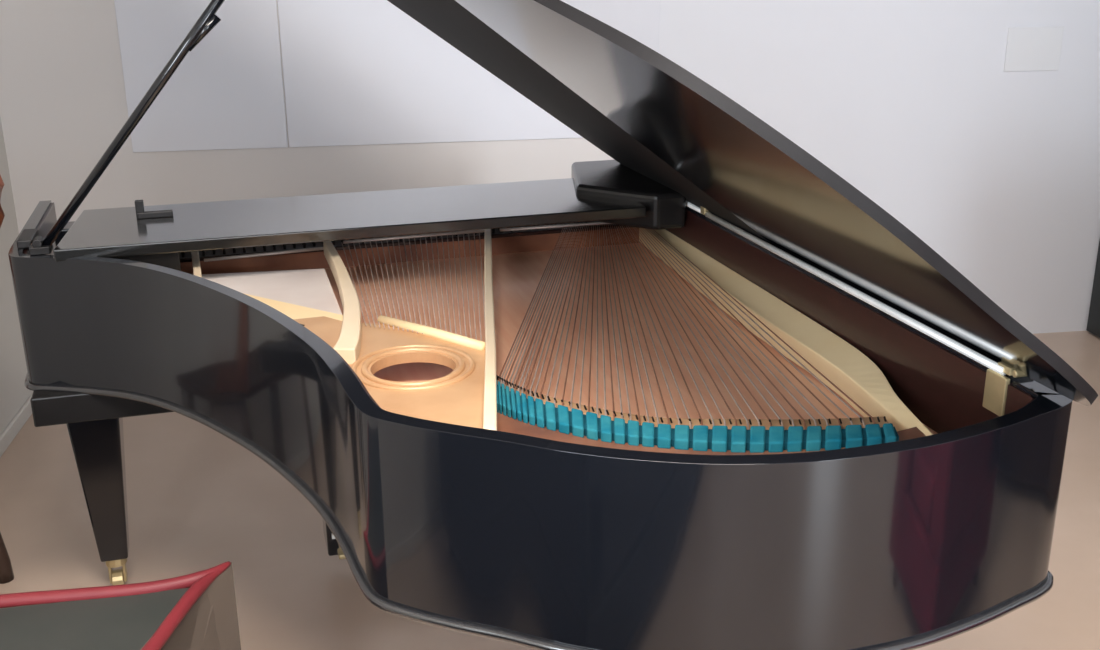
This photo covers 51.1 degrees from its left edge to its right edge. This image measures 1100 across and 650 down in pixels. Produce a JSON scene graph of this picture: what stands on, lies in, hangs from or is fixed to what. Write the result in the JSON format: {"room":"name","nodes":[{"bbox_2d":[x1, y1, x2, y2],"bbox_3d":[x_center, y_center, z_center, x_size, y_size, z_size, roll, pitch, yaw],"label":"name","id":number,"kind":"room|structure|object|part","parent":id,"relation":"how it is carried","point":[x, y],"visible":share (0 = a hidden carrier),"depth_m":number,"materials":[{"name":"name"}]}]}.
{"room":"music room","nodes":[
{"label":"music room","id":0,"kind":"room"},
{"bbox_2d":[0,117,32,435],"bbox_3d":[-1.401,0.027,0.305,0.120,2.900,7.400,-3,19,-8],"label":"wall","id":1,"kind":"structure","parent":0,"point":[14,394],"depth_m":3.92,"materials":[{"name":"paint"}]},
{"bbox_2d":[0,393,32,456],"bbox_3d":[-1.321,1.377,0.760,0.013,0.050,7.390,-3,19,-8],"label":"baseboard","id":2,"kind":"structure","parent":1,"relation":"attached to","point":[25,412],"depth_m":3.87,"materials":[{"name":"paint"}]},
{"bbox_2d":[0,0,1099,333],"bbox_3d":[1.030,-1.306,4.244,6.140,2.900,0.120,-3,19,-8],"label":"wall","id":3,"kind":"structure","parent":0,"point":[914,104],"depth_m":4.30,"materials":[{"name":"paint"}]},
{"bbox_2d":[114,0,287,151],"bbox_3d":[-1.202,-1.247,3.850,0.532,1.325,0.005,-3,19,-8],"label":"wall panel","id":4,"kind":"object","parent":3,"relation":"attached to","point":[227,92],"depth_m":3.98,"materials":[{"name":"white paint"}]},
{"bbox_2d":[277,0,660,146],"bbox_3d":[-0.270,-1.298,3.978,1.344,1.325,0.005,-3,19,-8],"label":"wall panel","id":5,"kind":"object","parent":3,"relation":"attached to","point":[356,72],"depth_m":4.08,"materials":[{"name":"white paint"}]},
{"bbox_2d":[1004,26,1063,71],"bbox_3d":[1.845,-1.052,4.387,0.225,0.165,0.005,-3,19,-8],"label":"light switch","id":6,"kind":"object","parent":3,"relation":"attached to","point":[1027,48],"depth_m":4.38,"materials":[{"name":"paint"}]},
{"bbox_2d":[1086,240,1099,336],"bbox_3d":[2.288,-0.807,4.009,0.130,2.060,0.951,-3,19,-6],"label":"door","id":7,"kind":"structure","parent":3,"relation":"in","point":[1093,324],"depth_m":4.70,"materials":[{"name":"paint"}]},
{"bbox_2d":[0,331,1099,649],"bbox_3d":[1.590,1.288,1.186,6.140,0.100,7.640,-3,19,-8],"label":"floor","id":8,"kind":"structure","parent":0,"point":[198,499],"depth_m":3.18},
{"bbox_2d":[0,175,13,583],"bbox_3d":[-1.417,0.215,2.661,0.382,1.056,0.382,-6,19,-15],"label":"wooden chair","id":9,"kind":"object","parent":8,"relation":"on","point":[6,571],"visible":1,"depth_m":2.96,"materials":[{"name":"red wood"}]},
{"bbox_3d":[-1.380,-0.057,2.770,0.202,0.608,0.032,-6,19,-15],"label":"backrest post","id":10,"kind":"part","parent":9,"relation":"part of","materials":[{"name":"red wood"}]},
{"bbox_3d":[-1.440,0.459,2.917,0.086,0.432,0.044,-6,19,-15],"label":"leg","id":11,"kind":"part","parent":9,"relation":"part of","materials":[{"name":"brown wood"}]},
{"bbox_2d":[0,561,240,649],"bbox_3d":[-0.911,0.771,1.837,0.837,0.513,0.490,-6,19,-15],"label":"seat","id":12,"kind":"object","parent":8,"relation":"on","point":[197,610],"visible":1,"depth_m":1.95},
{"bbox_3d":[-0.933,0.552,1.735,0.752,0.004,0.436,-4,19,-11],"label":"seat","id":13,"kind":"part","parent":12,"relation":"part of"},
{"bbox_3d":[-0.929,0.758,1.808,0.753,0.436,0.447,-4,19,-11],"label":"seat","id":14,"kind":"part","parent":12,"relation":"part of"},
{"bbox_3d":[-0.640,0.749,1.914,0.027,0.502,0.530,3,19,11],"label":"panel","id":15,"kind":"part","parent":12,"relation":"part of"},
{"bbox_2d":[8,0,1097,649],"bbox_3d":[-0.285,-0.121,2.270,1.566,1.921,2.224,-6,19,-15],"label":"grand piano","id":16,"kind":"object","parent":8,"relation":"on","point":[694,387],"visible":1,"depth_m":1.82,"materials":[{"name":"black paint"}]},
{"bbox_2d":[29,235,52,254],"bbox_3d":[-1.054,-0.166,2.379,0.040,0.032,0.050,-6,19,-15],"label":"socket","id":17,"kind":"object","parent":16,"relation":"attached to","point":[40,245],"depth_m":2.36,"materials":[{"name":"metal"}]},
{"bbox_3d":[-1.105,0.341,2.837,0.134,0.511,0.134,-6,19,-15],"label":"leg","id":18,"kind":"part","parent":16,"relation":"part of","materials":[{"name":"black paint"}]},
{"bbox_3d":[-0.891,-0.113,2.391,0.235,0.070,0.020,-6,19,-15],"label":"desk rail","id":19,"kind":"part","parent":16,"relation":"part of","materials":[{"name":"black paint"}]},
{"bbox_3d":[-0.620,-0.054,2.381,0.337,0.014,0.414,-6,19,-15],"label":"treble plate","id":20,"kind":"part","parent":16,"relation":"part of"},
{"bbox_3d":[-0.216,0.099,1.891,0.341,0.018,0.899,-12,21,-30],"label":"cast iron plate","id":21,"kind":"part","parent":16,"relation":"part of","materials":[{"name":"gold metal"}]},
{"bbox_3d":[-0.439,-0.173,2.816,1.438,0.046,0.030,-6,19,-15],"label":"belly rail","id":22,"kind":"part","parent":16,"relation":"part of","materials":[{"name":"brown wood"}]},
{"bbox_3d":[-0.256,0.180,2.271,1.566,0.014,1.940,-6,19,-15],"label":"rim moulding","id":23,"kind":"part","parent":16,"relation":"part of","materials":[{"name":"black wood"}]},
{"bbox_3d":[0.180,-0.296,1.686,0.880,0.680,1.002,-6,19,-15],"label":"lid","id":24,"kind":"part","parent":16,"relation":"part of","materials":[{"name":"paint"}]}
]}

